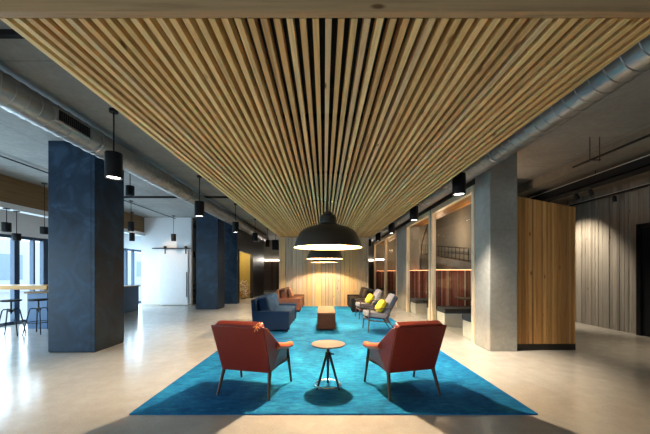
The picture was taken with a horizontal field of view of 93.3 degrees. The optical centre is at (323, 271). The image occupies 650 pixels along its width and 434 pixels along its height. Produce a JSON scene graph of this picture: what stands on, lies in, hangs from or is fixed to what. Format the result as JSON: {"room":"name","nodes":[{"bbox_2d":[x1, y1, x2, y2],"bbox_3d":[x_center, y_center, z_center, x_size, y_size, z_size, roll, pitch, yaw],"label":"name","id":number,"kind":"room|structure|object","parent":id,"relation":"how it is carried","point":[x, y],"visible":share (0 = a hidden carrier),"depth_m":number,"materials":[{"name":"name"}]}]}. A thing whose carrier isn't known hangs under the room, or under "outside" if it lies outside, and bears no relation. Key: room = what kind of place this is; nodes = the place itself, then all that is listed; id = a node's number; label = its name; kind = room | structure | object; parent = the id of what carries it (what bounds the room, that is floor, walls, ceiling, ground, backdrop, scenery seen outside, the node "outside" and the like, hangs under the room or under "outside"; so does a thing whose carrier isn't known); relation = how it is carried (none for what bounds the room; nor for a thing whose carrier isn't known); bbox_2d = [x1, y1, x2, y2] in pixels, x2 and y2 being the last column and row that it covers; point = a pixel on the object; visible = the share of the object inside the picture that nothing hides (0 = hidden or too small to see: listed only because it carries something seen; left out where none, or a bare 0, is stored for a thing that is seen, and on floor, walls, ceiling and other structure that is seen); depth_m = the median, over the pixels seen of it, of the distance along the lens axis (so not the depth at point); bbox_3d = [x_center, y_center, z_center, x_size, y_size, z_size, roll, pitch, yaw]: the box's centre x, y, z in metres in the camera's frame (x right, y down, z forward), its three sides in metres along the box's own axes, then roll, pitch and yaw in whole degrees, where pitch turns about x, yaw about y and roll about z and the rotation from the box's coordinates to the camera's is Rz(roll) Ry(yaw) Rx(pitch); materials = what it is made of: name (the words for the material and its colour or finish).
{"room":"lobby","nodes":[
{"label":"lobby","id":0,"kind":"room"},
{"bbox_2d":[0,209,140,249],"bbox_3d":[-8.060,-0.425,7.650,0.120,3.550,27.300,0,0,0],"label":"wall","id":1,"kind":"structure","parent":0,"point":[28,225],"depth_m":8.34,"materials":[{"name":"white paint"}]},
{"bbox_2d":[0,234,47,326],"bbox_3d":[-8.025,0.200,1.475,0.110,2.300,14.950,0,0,0],"label":"window","id":2,"kind":"structure","parent":1,"relation":"in","point":[14,245],"depth_m":8.03,"materials":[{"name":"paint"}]},
{"bbox_2d":[124,248,140,302],"bbox_3d":[-8.025,0.200,12.850,0.110,2.300,6.300,0,0,0],"label":"window","id":3,"kind":"structure","parent":1,"relation":"in","point":[126,250],"depth_m":12.82,"materials":[{"name":"glass"}]},
{"bbox_2d":[141,218,192,304],"bbox_3d":[-6.370,-0.425,12.475,2.020,3.550,0.150,0,0,0],"label":"wall","id":4,"kind":"structure","parent":0,"point":[158,231],"depth_m":12.40,"materials":[{"name":"paint"}]},
{"bbox_2d":[152,246,190,304],"bbox_3d":[-6.145,0.135,12.335,1.550,2.370,0.070,0,0,0],"label":"sliding door","id":5,"kind":"structure","parent":4,"relation":"in","point":[173,263],"depth_m":12.33,"materials":[{"name":"white paint"}]},
{"bbox_2d":[193,227,195,299],"bbox_3d":[-6.265,-0.425,13.835,2.230,3.550,2.570,0,0,0],"label":"wall","id":6,"kind":"structure","parent":0,"point":[194,228],"depth_m":15.00,"materials":[{"name":"paint"}]},
{"bbox_2d":[225,222,237,303],"bbox_3d":[-4.140,-0.425,13.050,0.920,3.550,0.100,0,0,0],"label":"column","id":7,"kind":"structure","parent":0,"point":[231,239],"depth_m":13.00,"materials":[{"name":"paint"}]},
{"bbox_2d":[240,252,249,297],"bbox_3d":[-4.385,0.100,14.660,1.130,2.500,3.080,0,0,0],"label":"wall","id":8,"kind":"structure","parent":0,"point":[244,258],"depth_m":16.10,"materials":[{"name":"yellow paint"}]},
{"bbox_2d":[238,229,263,302],"bbox_3d":[-4.450,-0.425,16.000,1.500,3.550,5.800,0,0,0],"label":"wall","id":9,"kind":"structure","parent":0,"point":[246,243],"depth_m":16.34,"materials":[{"name":"paint"}]},
{"bbox_2d":[239,250,252,302],"bbox_3d":[-3.685,0.190,14.600,0.030,2.320,2.620,0,0,0],"label":"door frame","id":10,"kind":"structure","parent":9,"relation":"in","point":[239,250],"depth_m":13.82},
{"bbox_2d":[264,240,373,259],"bbox_3d":[-0.600,-0.425,21.210,15.000,3.550,0.180,0,0,0],"label":"wall","id":11,"kind":"structure","parent":0,"point":[269,254],"depth_m":21.12,"materials":[{"name":"wood"}]},
{"bbox_2d":[264,261,373,289],"bbox_3d":[0.085,0.240,21.083,12.170,1.980,0.075,0,0,0],"label":"wainscot","id":12,"kind":"structure","parent":11,"relation":"attached to","point":[271,268],"depth_m":21.05,"materials":[{"name":"wood"}]},
{"bbox_2d":[279,237,367,305],"bbox_3d":[-0.007,-0.010,12.150,3.526,2.720,0.099,0,0,0],"label":"wall","id":13,"kind":"structure","parent":0,"point":[347,276],"depth_m":12.11,"materials":[{"name":"brown wood"}]},
{"bbox_2d":[0,292,649,433],"bbox_3d":[-0.600,1.425,7.650,15.000,0.150,27.300,0,0,0],"label":"floor","id":14,"kind":"structure","parent":0,"point":[602,385],"depth_m":3.68,"materials":[{"name":"concrete"}]},
{"bbox_2d":[0,299,26,335],"bbox_3d":[-6.680,0.973,6.550,0.416,0.759,0.416,0,0,-23],"label":"bar stool","id":15,"kind":"object","parent":14,"relation":"on","point":[10,310],"visible":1,"depth_m":6.54,"materials":[{"name":"black metal"}]},
{"bbox_2d":[0,284,47,289],"bbox_3d":[-7.075,0.828,7.180,1.750,1.045,0.640,0,0,0],"label":"bar table","id":16,"kind":"object","parent":14,"relation":"on","point":[2,286],"visible":0.45,"depth_m":6.86,"materials":[{"name":"brown wood"}]},
{"bbox_2d":[22,298,47,334],"bbox_3d":[-6.280,0.973,6.750,0.416,0.759,0.416,0,0,-6],"label":"bar stool","id":17,"kind":"object","parent":14,"relation":"on","point":[38,310],"visible":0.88,"depth_m":6.65,"materials":[{"name":"black metal"}]},
{"bbox_2d":[24,285,139,328],"bbox_3d":[-6.820,0.910,9.100,0.560,0.880,3.680,0,0,0],"label":"kitchen island","id":18,"kind":"object","parent":14,"relation":"on","point":[131,292],"visible":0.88,"depth_m":7.30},
{"bbox_2d":[24,285,139,293],"bbox_3d":[-6.820,0.490,9.100,0.560,0.040,3.680,0,0,0],"label":"island countertop","id":19,"kind":"structure","parent":18,"relation":"on","point":[46,291],"depth_m":7.39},
{"bbox_2d":[48,141,123,351],"bbox_3d":[-4.230,-0.425,5.517,0.780,3.550,0.756,0,0,0],"label":"column","id":20,"kind":"structure","parent":14,"relation":"on","point":[86,207],"depth_m":5.14,"materials":[{"name":"paint"}]},
{"bbox_2d":[196,211,224,308],"bbox_3d":[-4.230,-0.425,11.477,0.780,3.550,0.756,0,0,0],"label":"column","id":21,"kind":"structure","parent":14,"relation":"on","point":[210,230],"depth_m":11.10,"materials":[{"name":"blue concrete"}]},
{"bbox_2d":[240,280,248,298],"bbox_3d":[-4.043,0.864,15.455,0.597,0.972,0.719,0,0,0],"label":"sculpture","id":22,"kind":"object","parent":14,"relation":"on","point":[243,286],"visible":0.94,"depth_m":15.43,"materials":[{"name":"brown metal"}]},
{"bbox_2d":[129,306,537,414],"bbox_3d":[0.090,1.344,7.450,3.860,0.012,9.100,0,0,0],"label":"area rug","id":23,"kind":"object","parent":14,"relation":"on","point":[463,391],"visible":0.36,"depth_m":3.56,"materials":[{"name":"carpet"}]},
{"bbox_2d":[211,320,293,400],"bbox_3d":[-0.813,0.921,3.479,0.769,0.834,0.767,0,0,14],"label":"lounge armchair","id":24,"kind":"object","parent":23,"relation":"on","point":[241,346],"visible":1,"depth_m":3.23,"materials":[{"name":"red leather"}]},
{"bbox_2d":[215,320,263,326],"bbox_3d":[-0.867,0.738,3.263,0.530,0.448,0.241,0,0,14],"label":"cushion","id":25,"kind":"object","parent":24,"relation":"on","point":[221,323],"depth_m":3.17,"materials":[{"name":"red leather"}]},
{"bbox_2d":[251,293,295,331],"bbox_3d":[-1.204,0.950,7.680,0.868,0.776,1.750,0,0,0],"label":"sofa","id":26,"kind":"object","parent":23,"relation":"on","point":[266,309],"visible":0.99,"depth_m":6.84,"materials":[{"name":"blue fabric"}]},
{"bbox_2d":[258,295,274,310],"bbox_3d":[-1.370,0.773,7.312,0.328,0.421,0.715,0,0,0],"label":"cushion","id":27,"kind":"object","parent":26,"relation":"on","point":[265,303],"depth_m":6.99,"materials":[{"name":"fabric"}]},
{"bbox_2d":[266,293,278,307],"bbox_3d":[-1.370,0.773,8.047,0.328,0.421,0.715,0,0,0],"label":"cushion","id":28,"kind":"object","parent":26,"relation":"on","point":[274,295],"depth_m":7.87,"materials":[{"name":"fabric"}]},
{"bbox_2d":[272,309,291,316],"bbox_3d":[-1.110,0.993,7.312,0.660,0.180,0.725,0,0,0],"label":"seat cushion","id":29,"kind":"object","parent":26,"relation":"on","point":[290,310],"depth_m":7.31,"materials":[{"name":"fabric"}]},
{"bbox_2d":[275,305,294,313],"bbox_3d":[-1.110,0.993,8.047,0.660,0.180,0.725,0,0,0],"label":"seat cushion","id":30,"kind":"object","parent":26,"relation":"on","point":[292,307],"depth_m":7.86,"materials":[{"name":"fabric"}]},
{"bbox_2d":[275,287,303,311],"bbox_3d":[-1.204,0.950,11.120,0.868,0.776,1.800,0,0,0],"label":"sofa","id":31,"kind":"object","parent":23,"relation":"on","point":[283,296],"visible":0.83,"depth_m":10.28,"materials":[{"name":"brown leather"}]},
{"bbox_2d":[279,288,289,297],"bbox_3d":[-1.370,0.773,10.740,0.328,0.421,0.740,0,0,0],"label":"cushion","id":32,"kind":"object","parent":31,"relation":"on","point":[283,293],"depth_m":10.39,"materials":[{"name":"brown leather"}]},
{"bbox_2d":[287,288,293,296],"bbox_3d":[-1.160,0.710,10.620,0.208,0.334,0.380,0,0,0],"label":"throw pillow","id":33,"kind":"object","parent":31,"relation":"on","point":[289,290],"visible":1,"depth_m":10.45,"materials":[{"name":"orange fabric"}]},
{"bbox_2d":[317,306,335,329],"bbox_3d":[0.055,1.131,7.610,0.420,0.413,1.340,0,0,0],"label":"coffee table","id":34,"kind":"object","parent":23,"relation":"on","point":[326,315],"visible":1,"depth_m":6.95,"materials":[{"name":"brown wood"}]},
{"bbox_2d":[311,340,344,389],"bbox_3d":[0.047,1.084,3.570,0.394,0.508,0.394,0,0,0],"label":"side table","id":35,"kind":"object","parent":23,"relation":"on","point":[322,344],"visible":1,"depth_m":3.52,"materials":[{"name":"wood"},{"name":"black metal"}]},
{"bbox_2d":[347,287,375,311],"bbox_3d":[1.334,0.950,11.050,0.868,0.776,1.800,0,0,0],"label":"sofa","id":36,"kind":"object","parent":23,"relation":"on","point":[364,291],"visible":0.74,"depth_m":10.37,"materials":[{"name":"black leather"}]},
{"bbox_2d":[359,287,365,296],"bbox_3d":[1.500,0.773,11.430,0.328,0.421,0.740,0,0,0],"label":"cushion","id":37,"kind":"object","parent":36,"relation":"on","point":[361,290],"depth_m":11.28,"materials":[{"name":"brown fabric"}]},
{"bbox_2d":[362,288,372,297],"bbox_3d":[1.500,0.773,10.670,0.328,0.421,0.740,0,0,0],"label":"cushion","id":38,"kind":"object","parent":36,"relation":"on","point":[366,291],"depth_m":10.35,"materials":[{"name":"black fabric"}]},
{"bbox_2d":[355,289,382,318],"bbox_3d":[1.305,0.922,8.982,0.732,0.831,0.640,0,0,-4],"label":"chair","id":39,"kind":"object","parent":23,"relation":"on","point":[377,294],"visible":0.86,"depth_m":8.76,"materials":[{"name":"grey fabric"}]},
{"bbox_2d":[355,302,372,308],"bbox_3d":[1.210,0.973,8.975,0.542,0.168,0.500,0,0,-4],"label":"seat cushion","id":40,"kind":"object","parent":39,"relation":"on","point":[358,305],"depth_m":8.75,"materials":[{"name":"grey fabric"}]},
{"bbox_2d":[365,294,373,303],"bbox_3d":[1.320,0.775,8.950,0.220,0.281,0.360,0,0,-8],"label":"throw pillow","id":41,"kind":"object","parent":39,"relation":"on","point":[370,296],"visible":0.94,"depth_m":8.81,"materials":[{"name":"yellow fabric"}]},
{"bbox_2d":[369,289,381,304],"bbox_3d":[1.504,0.748,8.996,0.326,0.482,0.480,0,0,-4],"label":"cushion","id":42,"kind":"object","parent":39,"relation":"on","point":[377,294],"depth_m":8.77,"materials":[{"name":"grey fabric"}]},
{"bbox_2d":[362,294,397,332],"bbox_3d":[1.285,0.922,7.082,0.732,0.831,0.640,0,0,-4],"label":"chair","id":43,"kind":"object","parent":23,"relation":"on","point":[391,299],"visible":0.92,"depth_m":6.86,"materials":[{"name":"grey fabric"}]},
{"bbox_2d":[363,310,388,318],"bbox_3d":[1.190,0.973,7.075,0.542,0.168,0.500,0,0,-4],"label":"seat cushion","id":44,"kind":"object","parent":43,"relation":"on","point":[385,313],"depth_m":6.85,"materials":[{"name":"grey fabric"}]},
{"bbox_2d":[375,299,386,311],"bbox_3d":[1.300,0.775,7.050,0.220,0.281,0.360,0,0,-8],"label":"throw pillow","id":45,"kind":"object","parent":43,"relation":"on","point":[381,303],"visible":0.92,"depth_m":6.92,"materials":[{"name":"yellow fabric"}]},
{"bbox_2d":[382,294,396,313],"bbox_3d":[1.484,0.748,7.096,0.326,0.482,0.480,0,0,-4],"label":"cushion","id":46,"kind":"object","parent":43,"relation":"on","point":[391,299],"depth_m":6.87,"materials":[{"name":"grey fabric"}]},
{"bbox_2d":[363,320,446,400],"bbox_3d":[0.910,0.926,3.493,0.769,0.824,0.739,0,0,-15],"label":"lounge armchair","id":47,"kind":"object","parent":23,"relation":"on","point":[413,346],"visible":1,"depth_m":3.23,"materials":[{"name":"red leather"}]},
{"bbox_2d":[394,320,442,327],"bbox_3d":[0.971,0.738,3.264,0.530,0.448,0.241,0,0,-15],"label":"cushion","id":48,"kind":"object","parent":47,"relation":"on","point":[432,323],"depth_m":3.16,"materials":[{"name":"red leather"}]},
{"bbox_2d":[376,271,387,296],"bbox_3d":[3.575,0.644,17.030,1.250,1.412,0.640,0,0,0],"label":"bench","id":49,"kind":"object","parent":14,"relation":"on","point":[379,274],"visible":0.32,"depth_m":17.26,"materials":[{"name":"paint"}]},
{"bbox_2d":[387,271,395,294],"bbox_3d":[3.575,0.644,13.960,1.250,1.412,0.640,0,0,0],"label":"bench","id":50,"kind":"object","parent":14,"relation":"on","point":[391,275],"visible":0.27,"depth_m":14.19,"materials":[{"name":"paint"}]},
{"bbox_2d":[397,225,418,310],"bbox_3d":[3.070,-0.425,11.284,0.462,3.550,1.331,0,0,0],"label":"concrete column","id":51,"kind":"structure","parent":14,"relation":"on","point":[414,231],"depth_m":10.83,"materials":[{"name":"concrete"}]},
{"bbox_2d":[410,271,427,313],"bbox_3d":[3.575,0.644,10.230,1.250,1.412,0.640,0,0,0],"label":"bench","id":52,"kind":"object","parent":14,"relation":"on","point":[418,280],"visible":0.54,"depth_m":10.46,"materials":[{"name":"paint"}]},
{"bbox_2d":[411,298,427,303],"bbox_3d":[3.575,0.955,10.180,1.250,0.130,0.540,0,0,0],"label":"seat cushion","id":53,"kind":"object","parent":52,"relation":"on","point":[413,300],"depth_m":9.93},
{"bbox_2d":[436,270,470,326],"bbox_3d":[3.575,0.644,7.820,1.250,1.412,0.640,0,0,0],"label":"bench","id":54,"kind":"object","parent":14,"relation":"on","point":[450,284],"visible":0.7,"depth_m":8.05,"materials":[{"name":"paint"}]},
{"bbox_2d":[437,306,470,313],"bbox_3d":[3.575,0.955,7.770,1.250,0.130,0.540,0,0,0],"label":"seat cushion","id":55,"kind":"object","parent":54,"relation":"on","point":[440,309],"depth_m":7.51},
{"bbox_2d":[455,297,470,299],"bbox_3d":[3.675,0.975,7.080,1.050,0.750,0.600,0,0,0],"label":"table","id":56,"kind":"object","parent":14,"relation":"on","point":[462,298],"visible":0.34,"depth_m":7.08,"materials":[{"name":"brown wood"}]},
{"bbox_2d":[462,314,470,338],"bbox_3d":[3.575,1.120,6.280,1.250,0.460,0.620,0,0,0],"label":"bench","id":57,"kind":"object","parent":14,"relation":"on","point":[466,318],"visible":0.23,"depth_m":6.36,"materials":[{"name":"paint"}]},
{"bbox_2d":[462,314,470,321],"bbox_3d":[3.575,0.955,6.320,1.250,0.130,0.540,0,0,0],"label":"seat cushion","id":58,"kind":"object","parent":57,"relation":"on","point":[465,317],"depth_m":6.39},
{"bbox_2d":[475,152,516,350],"bbox_3d":[3.055,-0.425,5.479,0.472,3.550,0.521,0,0,0],"label":"concrete column","id":59,"kind":"structure","parent":14,"relation":"on","point":[495,188],"depth_m":5.22,"materials":[{"name":"concrete"}]},
{"bbox_2d":[517,196,574,349],"bbox_3d":[3.842,0.021,5.364,1.035,2.659,0.152,0,0,0],"label":"wood-paneled wall","id":60,"kind":"structure","parent":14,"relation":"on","point":[545,230],"depth_m":5.29,"materials":[{"name":"orange wood"}]},
{"bbox_2d":[0,19,649,239],"bbox_3d":[-0.600,-2.300,7.650,15.000,0.200,27.300,0,0,0],"label":"ceiling","id":61,"kind":"structure","parent":0,"point":[623,113],"depth_m":4.98,"materials":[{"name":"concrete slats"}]},
{"bbox_2d":[0,29,24,38],"bbox_3d":[-3.900,-2.175,2.805,4.000,0.050,0.050,0,0,0],"label":"ceiling track","id":62,"kind":"object","parent":61,"relation":"attached to","point":[4,33],"visible":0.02,"depth_m":2.78,"materials":[{"name":"metal"}]},
{"bbox_2d":[40,182,47,233],"bbox_3d":[-6.919,-1.570,7.600,0.180,1.259,0.180,0,0,0],"label":"pendant","id":63,"kind":"object","parent":61,"relation":"hanging from","point":[43,230],"visible":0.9,"depth_m":7.56,"materials":[{"name":"black metal"}]},
{"bbox_2d":[0,174,143,231],"bbox_3d":[-7.300,-1.890,3.190,0.100,0.620,18.380,0,0,0],"label":"bulkhead","id":64,"kind":"object","parent":61,"relation":"attached to","point":[12,190],"visible":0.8,"depth_m":7.53,"materials":[{"name":"wood"}]},
{"bbox_2d":[0,201,144,235],"bbox_3d":[-7.335,-1.515,3.190,0.230,0.130,18.380,0,0,0],"label":"trough","id":65,"kind":"object","parent":64,"relation":"attached to","point":[13,207],"visible":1,"depth_m":7.55,"materials":[{"name":"white paint"}]},
{"bbox_2d":[1,208,11,231],"bbox_3d":[-7.239,-1.181,7.000,0.170,0.538,0.170,0,0,0],"label":"pendant","id":66,"kind":"object","parent":65,"relation":"hanging from","point":[6,226],"visible":1,"depth_m":6.95,"materials":[{"name":"black metal"}]},
{"bbox_2d":[12,211,21,240],"bbox_3d":[-7.312,-1.099,7.300,0.170,0.701,0.170,0,0,0],"label":"pendant","id":67,"kind":"object","parent":65,"relation":"hanging from","point":[16,236],"visible":1,"depth_m":7.27,"materials":[{"name":"black metal"}]},
{"bbox_2d":[0,155,175,218],"bbox_3d":[-6.000,-2.150,3.690,0.028,0.028,17.380,0,0,0],"label":"conduit","id":68,"kind":"object","parent":61,"relation":"attached to","point":[0,155],"visible":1,"depth_m":6.45,"materials":[{"name":"black metal"}]},
{"bbox_2d":[104,108,122,180],"bbox_3d":[-2.850,-1.735,4.160,0.208,0.930,0.208,0,0,0],"label":"pendant","id":69,"kind":"object","parent":61,"relation":"hanging from","point":[113,160],"visible":0.98,"depth_m":4.09,"materials":[{"name":"black metal"}]},
{"bbox_2d":[125,185,134,196],"bbox_3d":[-4.171,-1.917,6.600,0.170,0.566,0.170,0,0,0],"label":"pendant","id":70,"kind":"object","parent":61,"relation":"hanging from","point":[129,189],"visible":0.81,"depth_m":6.54,"materials":[{"name":"black metal"}]},
{"bbox_2d":[128,200,133,230],"bbox_3d":[-5.972,-1.734,9.500,0.180,0.931,0.180,0,0,0],"label":"pendant","id":71,"kind":"object","parent":61,"relation":"hanging from","point":[130,224],"visible":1,"depth_m":9.43,"materials":[{"name":"black metal"}]},
{"bbox_2d":[129,212,134,240],"bbox_3d":[-7.067,-1.671,11.300,0.180,1.059,0.180,0,0,0],"label":"pendant","id":72,"kind":"object","parent":61,"relation":"hanging from","point":[131,235],"visible":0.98,"depth_m":11.23,"materials":[{"name":"black metal"}]},
{"bbox_2d":[0,70,268,241],"bbox_3d":[-3.496,-1.994,6.511,0.392,0.412,24.023,0,0,0],"label":"ventilation duct","id":73,"kind":"object","parent":61,"relation":"hanging from","point":[16,98],"visible":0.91,"depth_m":4.31,"materials":[{"name":"metal"}]},
{"bbox_2d":[54,107,90,139],"bbox_3d":[-3.340,-1.960,4.080,0.064,0.160,0.560,0,0,0],"label":"vent grille","id":74,"kind":"object","parent":73,"relation":"attached to","point":[62,119],"depth_m":4.03,"materials":[{"name":"metal"}]},
{"bbox_2d":[171,215,175,240],"bbox_3d":[-5.883,-1.706,12.000,0.180,0.988,0.180,0,0,0],"label":"pendant","id":75,"kind":"object","parent":61,"relation":"hanging from","point":[173,236],"visible":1,"depth_m":11.94,"materials":[{"name":"black metal"}]},
{"bbox_2d":[124,196,228,197],"bbox_3d":[-4.050,-2.175,8.925,4.300,0.050,0.050,0,0,0],"label":"ceiling track","id":76,"kind":"object","parent":61,"relation":"attached to","point":[124,196],"visible":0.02,"depth_m":8.90,"materials":[{"name":"metal"}]},
{"bbox_2d":[194,175,203,216],"bbox_3d":[-2.850,-1.735,7.020,0.208,0.930,0.208,0,0,0],"label":"pendant","id":77,"kind":"object","parent":61,"relation":"hanging from","point":[198,205],"visible":1,"depth_m":6.95,"materials":[{"name":"black metal"}]},
{"bbox_2d":[232,203,238,232],"bbox_3d":[-2.850,-1.735,9.880,0.208,0.930,0.208,0,0,0],"label":"pendant","id":78,"kind":"object","parent":61,"relation":"hanging from","point":[235,225],"visible":0.99,"depth_m":9.81,"materials":[{"name":"black metal"}]},
{"bbox_2d":[253,219,257,241],"bbox_3d":[-2.850,-1.735,12.700,0.208,0.930,0.208,0,0,0],"label":"pendant","id":79,"kind":"object","parent":61,"relation":"hanging from","point":[255,235],"visible":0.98,"depth_m":12.61,"materials":[{"name":"black metal"}]},
{"bbox_2d":[265,228,269,246],"bbox_3d":[-2.850,-1.735,15.500,0.208,0.930,0.208,0,0,0],"label":"pendant","id":80,"kind":"object","parent":61,"relation":"hanging from","point":[267,242],"visible":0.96,"depth_m":15.47,"materials":[{"name":"black metal"}]},
{"bbox_2d":[272,234,278,249],"bbox_3d":[-2.200,-1.600,13.920,0.280,1.200,0.260,0,0,0],"label":"pendant","id":81,"kind":"object","parent":61,"relation":"hanging from","point":[275,243],"visible":0.88,"depth_m":13.79,"materials":[{"name":"black metal"}]},
{"bbox_2d":[273,240,277,248],"bbox_3d":[-2.200,-1.225,13.795,0.220,0.390,0.010,0,0,0],"label":"pendant light","id":82,"kind":"object","parent":81,"relation":"attached to","point":[275,242],"depth_m":13.79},
{"bbox_2d":[0,0,649,236],"bbox_3d":[0.050,-1.785,6.857,4.700,0.830,10.485,0,0,0],"label":"ceiling","id":83,"kind":"structure","parent":61,"relation":"hanging from","point":[264,100],"depth_m":2.20,"materials":[{"name":"brown wood"}]},
{"bbox_2d":[311,259,337,262],"bbox_3d":[0.020,-0.850,10.850,0.950,1.020,0.950,0,0,0],"label":"dome pendant","id":84,"kind":"object","parent":83,"relation":"hanging from","point":[312,261],"visible":0.21,"depth_m":10.53,"materials":[{"name":"black"}]},
{"bbox_2d":[307,250,342,259],"bbox_3d":[0.020,-0.850,8.000,0.950,1.020,0.950,0,0,0],"label":"dome pendant","id":85,"kind":"object","parent":83,"relation":"hanging from","point":[313,254],"visible":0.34,"depth_m":7.64,"materials":[{"name":"black"}]},
{"bbox_2d":[294,175,361,249],"bbox_3d":[0.056,-0.850,4.300,0.950,1.020,0.950,0,0,0],"label":"dome pendant","id":86,"kind":"object","parent":83,"relation":"hanging from","point":[327,235],"visible":1,"depth_m":3.99,"materials":[{"name":"black"}]},
{"bbox_2d":[376,232,380,240],"bbox_3d":[2.220,-1.735,12.600,0.208,0.930,0.208,0,0,0],"label":"pendant","id":87,"kind":"object","parent":61,"relation":"hanging from","point":[378,235],"visible":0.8,"depth_m":12.50,"materials":[{"name":"black metal"}]},
{"bbox_2d":[388,223,394,233],"bbox_3d":[2.220,-1.735,10.100,0.208,0.930,0.208,0,0,0],"label":"pendant","id":88,"kind":"object","parent":61,"relation":"hanging from","point":[391,227],"visible":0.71,"depth_m":10.01,"materials":[{"name":"black metal"}]},
{"bbox_2d":[410,206,417,220],"bbox_3d":[2.220,-1.735,7.570,0.208,0.930,0.208,0,0,0],"label":"pendant","id":89,"kind":"object","parent":61,"relation":"hanging from","point":[414,210],"visible":0.73,"depth_m":7.49,"materials":[{"name":"black metal"}]},
{"bbox_2d":[452,172,465,195],"bbox_3d":[2.220,-1.735,5.050,0.208,0.930,0.208,0,0,0],"label":"pendant","id":90,"kind":"object","parent":61,"relation":"hanging from","point":[459,181],"visible":0.77,"depth_m":4.96,"materials":[{"name":"black metal"}]},
{"bbox_2d":[368,34,649,241],"bbox_3d":[2.620,-1.925,6.511,0.378,0.549,24.023,0,0,0],"label":"ventilation duct","id":91,"kind":"object","parent":61,"relation":"hanging from","point":[635,61],"visible":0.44,"depth_m":3.25,"materials":[{"name":"metal"}]},
{"bbox_2d":[517,127,649,203],"bbox_3d":[5.865,-2.095,7.550,1.830,0.210,27.100,0,0,0],"label":"soffit","id":92,"kind":"structure","parent":61,"relation":"attached to","point":[563,175],"depth_m":6.14,"materials":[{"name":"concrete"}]},
{"bbox_2d":[530,154,649,201],"bbox_3d":[5.446,-1.778,5.500,0.308,0.423,21.000,0,0,0],"label":"cable tray","id":93,"kind":"object","parent":92,"relation":"hanging from","point":[640,165],"visible":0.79,"depth_m":6.00,"materials":[{"name":"paint"}]},
{"bbox_2d":[588,137,600,161],"bbox_3d":[4.410,-2.000,5.000,0.180,0.400,0.030,0,0,0],"label":"hanger","id":94,"kind":"object","parent":61,"relation":"hanging from","point":[599,159],"visible":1,"depth_m":5.00,"materials":[{"name":"black metal"}]},
{"bbox_2d":[572,134,649,167],"bbox_3d":[4.400,-1.850,0.210,0.036,0.036,10.420,0,0,0],"label":"conduit","id":95,"kind":"object","parent":94,"relation":"hanging from","point":[648,135],"visible":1,"depth_m":4.62,"materials":[{"name":"black metal"}]},
{"bbox_2d":[376,239,395,288],"bbox_3d":[3.595,-0.425,17.500,1.310,3.550,0.100,0,0,0],"label":"wall","id":96,"kind":"structure","parent":0,"point":[391,245],"depth_m":17.45,"materials":[{"name":"concrete"}]},
{"bbox_2d":[374,178,474,319],"bbox_3d":[2.880,-0.425,11.590,0.100,3.550,11.620,0,0,0],"label":"bulkhead","id":97,"kind":"object","parent":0,"point":[472,182],"visible":0.18,"depth_m":8.22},
{"bbox_2d":[374,237,384,299],"bbox_3d":[2.880,-0.150,15.880,0.100,3.000,3.040,0,0,0],"label":"window","id":98,"kind":"structure","parent":97,"relation":"attached to","point":[383,238],"depth_m":17.21,"materials":[{"name":"wood"}]},
{"bbox_2d":[385,230,396,306],"bbox_3d":[2.880,-0.150,13.150,0.100,3.000,2.300,0,0,0],"label":"window","id":99,"kind":"structure","parent":97,"relation":"attached to","point":[395,233],"depth_m":14.20,"materials":[{"name":"wood"}]},
{"bbox_2d":[406,210,429,320],"bbox_3d":[2.880,-0.150,9.400,0.100,3.000,2.360,0,0,0],"label":"window","id":100,"kind":"structure","parent":97,"relation":"attached to","point":[424,216],"depth_m":10.48,"materials":[{"name":"wood"}]},
{"bbox_2d":[377,196,470,244],"bbox_3d":[3.158,-1.580,11.625,0.315,0.060,11.550,0,0,0],"label":"soffit","id":101,"kind":"structure","parent":97,"relation":"attached to","point":[466,201],"depth_m":7.90,"materials":[{"name":"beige wood"}]},
{"bbox_2d":[420,224,427,269],"bbox_3d":[3.265,-0.812,10.000,0.257,1.485,0.028,0,0,0],"label":"wall lamp","id":102,"kind":"object","parent":101,"relation":"attached to","point":[427,224],"visible":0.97,"depth_m":9.99,"materials":[{"name":"black metal"}]},
{"bbox_2d":[431,185,474,342],"bbox_3d":[2.880,-0.150,6.970,0.100,3.000,2.340,0,0,0],"label":"window","id":103,"kind":"structure","parent":97,"relation":"attached to","point":[470,191],"depth_m":6.57,"materials":[{"name":"wood"}]},
{"bbox_2d":[419,204,470,270],"bbox_3d":[4.310,-0.425,12.225,0.120,3.550,13.550,0,0,0],"label":"wall","id":104,"kind":"structure","parent":0,"point":[453,229],"depth_m":10.23,"materials":[{"name":"concrete"}]},
{"bbox_2d":[419,245,470,269],"bbox_3d":[4.125,-0.759,12.126,0.250,1.468,7.752,0,0,0],"label":"stair railing","id":105,"kind":"object","parent":104,"relation":"attached to","point":[454,262],"visible":0.44,"depth_m":9.71,"materials":[{"name":"metal"}]},
{"bbox_2d":[557,176,649,333],"bbox_3d":[6.811,-0.320,7.556,0.098,3.340,26.913,0,0,0],"label":"wall","id":106,"kind":"structure","parent":0,"point":[605,229],"depth_m":7.29,"materials":[{"name":"wood"}]},
{"bbox_2d":[567,183,649,205],"bbox_3d":[6.658,-1.698,3.500,0.245,0.223,17.000,0,0,0],"label":"wall rail","id":107,"kind":"object","parent":106,"relation":"attached to","point":[614,198],"visible":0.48,"depth_m":6.94,"materials":[{"name":"black metal"}]},
{"bbox_2d":[636,222,649,336],"bbox_3d":[6.732,0.165,5.975,0.086,2.370,1.230,0,0,0],"label":"door","id":108,"kind":"structure","parent":106,"relation":"in","point":[642,230],"depth_m":6.48,"materials":[{"name":"black metal"}]},
{"label":"outside","id":109,"kind":"structure","parent":0,"visible":0},
{"bbox_2d":[0,284,140,322],"bbox_3d":[-34.060,1.500,15.000,51.880,0.200,90.000,0,0,0],"label":"ground","id":110,"kind":"structure","parent":109,"point":[4,295],"depth_m":13.22,"materials":[{"name":"white"}]},
{"bbox_2d":[0,239,140,292],"bbox_3d":[-24.990,-0.425,23.000,6.020,3.650,42.000,0,0,0],"label":"building","id":111,"kind":"structure","parent":110,"relation":"on","point":[4,244],"depth_m":22.54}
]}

